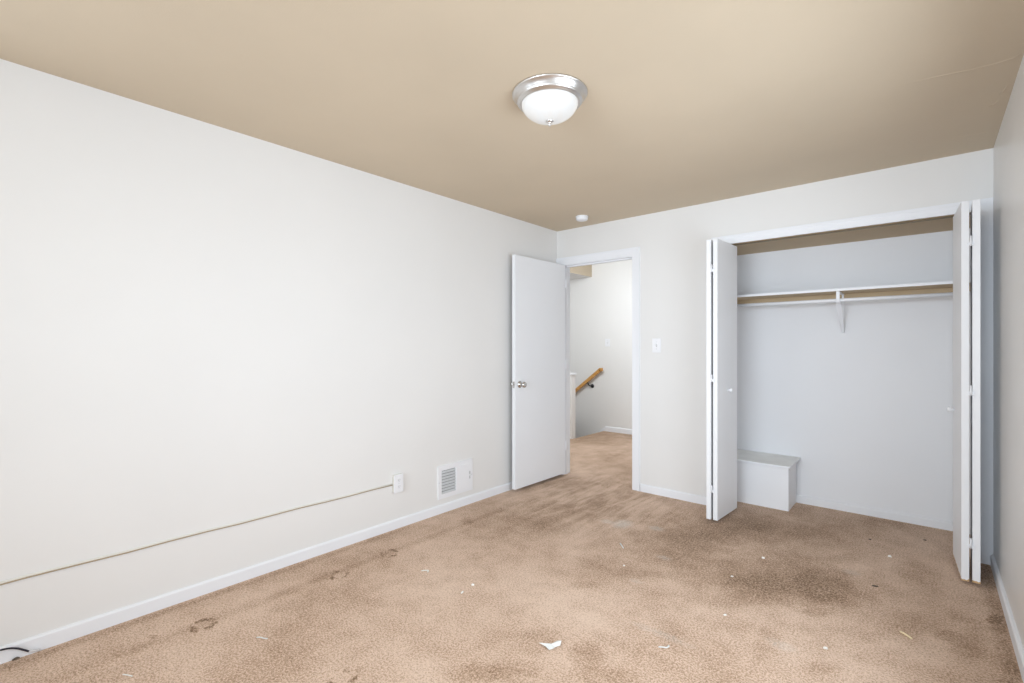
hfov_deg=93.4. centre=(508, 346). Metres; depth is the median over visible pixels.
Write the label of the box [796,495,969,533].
baseboard
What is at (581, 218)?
smoke detector
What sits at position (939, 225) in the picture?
ceiling
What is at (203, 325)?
wall
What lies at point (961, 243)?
door
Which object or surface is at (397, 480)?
electrical outlet
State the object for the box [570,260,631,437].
wall
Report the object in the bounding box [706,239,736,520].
door
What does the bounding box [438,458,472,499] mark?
air vent
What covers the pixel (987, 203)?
closet frame
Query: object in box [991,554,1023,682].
baseboard
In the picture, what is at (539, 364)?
door
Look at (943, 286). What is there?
closet shelf
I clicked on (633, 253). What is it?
door frame
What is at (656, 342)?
light switch
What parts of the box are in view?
lid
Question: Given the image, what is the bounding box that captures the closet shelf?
[737,280,969,303]
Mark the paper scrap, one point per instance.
(549, 646)
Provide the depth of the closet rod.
3.49 m
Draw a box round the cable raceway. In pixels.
[0,484,392,584]
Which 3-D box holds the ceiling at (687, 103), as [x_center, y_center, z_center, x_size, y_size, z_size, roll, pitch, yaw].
[-0.373,-1.202,1.508,3.111,0.083,6.200,0,0,41]
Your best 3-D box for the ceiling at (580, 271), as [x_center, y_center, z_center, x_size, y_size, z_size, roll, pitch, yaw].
[0.207,-1.194,7.369,1.485,0.220,1.600,0,0,41]
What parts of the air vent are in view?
plate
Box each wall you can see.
[0,59,556,646]
[557,148,992,496]
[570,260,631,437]
[570,373,576,438]
[737,228,969,524]
[993,55,1023,648]
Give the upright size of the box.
0.374 m
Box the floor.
[0,431,1022,682]
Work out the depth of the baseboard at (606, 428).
7.18 m
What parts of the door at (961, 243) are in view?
knob, panel, panel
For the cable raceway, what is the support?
attached to the wall at (203, 325)
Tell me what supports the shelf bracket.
attached to the wall at (862, 408)
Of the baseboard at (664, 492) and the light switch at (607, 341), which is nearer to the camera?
the baseboard at (664, 492)
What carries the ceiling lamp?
attached to the ceiling at (687, 103)
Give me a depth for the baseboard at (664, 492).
4.07 m
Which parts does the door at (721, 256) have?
panel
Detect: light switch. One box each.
[605,339,609,346]
[652,338,660,352]
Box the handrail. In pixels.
[575,368,602,392]
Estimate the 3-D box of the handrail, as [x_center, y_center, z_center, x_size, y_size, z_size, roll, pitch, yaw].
[0.872,0.900,7.795,1.489,1.168,0.083,0,0,41]
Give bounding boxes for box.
[737,449,799,510]
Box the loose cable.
[0,647,40,651]
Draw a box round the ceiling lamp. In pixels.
[512,73,587,126]
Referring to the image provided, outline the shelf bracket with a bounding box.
[836,291,843,332]
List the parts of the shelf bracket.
wall plate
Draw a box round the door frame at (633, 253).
[556,246,639,490]
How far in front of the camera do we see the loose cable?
1.98 m
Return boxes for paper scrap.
[540,640,561,649]
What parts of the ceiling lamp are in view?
lamp shade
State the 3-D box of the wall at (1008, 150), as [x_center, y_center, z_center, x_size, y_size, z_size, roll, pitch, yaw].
[1.062,0.056,0.695,0.120,2.440,6.860,0,0,41]
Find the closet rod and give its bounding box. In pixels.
[737,291,969,306]
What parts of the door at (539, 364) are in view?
knob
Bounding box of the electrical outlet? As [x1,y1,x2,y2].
[392,473,402,493]
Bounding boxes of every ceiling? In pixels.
[0,0,1023,230]
[570,265,591,278]
[732,212,970,254]
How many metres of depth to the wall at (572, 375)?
6.71 m
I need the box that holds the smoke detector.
[576,215,587,221]
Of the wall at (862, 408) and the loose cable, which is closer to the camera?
the loose cable
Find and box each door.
[511,254,566,489]
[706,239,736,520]
[947,199,980,583]
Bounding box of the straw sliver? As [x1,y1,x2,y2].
[899,631,912,638]
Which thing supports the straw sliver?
on the floor
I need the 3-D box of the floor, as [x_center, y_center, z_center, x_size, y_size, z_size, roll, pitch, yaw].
[-0.532,1.306,3.304,5.711,0.060,8.700,0,0,41]
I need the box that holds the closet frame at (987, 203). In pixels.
[711,197,992,564]
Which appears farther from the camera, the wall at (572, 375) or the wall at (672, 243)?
the wall at (572, 375)
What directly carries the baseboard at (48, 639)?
attached to the wall at (203, 325)
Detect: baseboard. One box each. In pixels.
[0,482,511,663]
[599,426,631,434]
[640,484,705,504]
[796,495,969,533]
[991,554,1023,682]

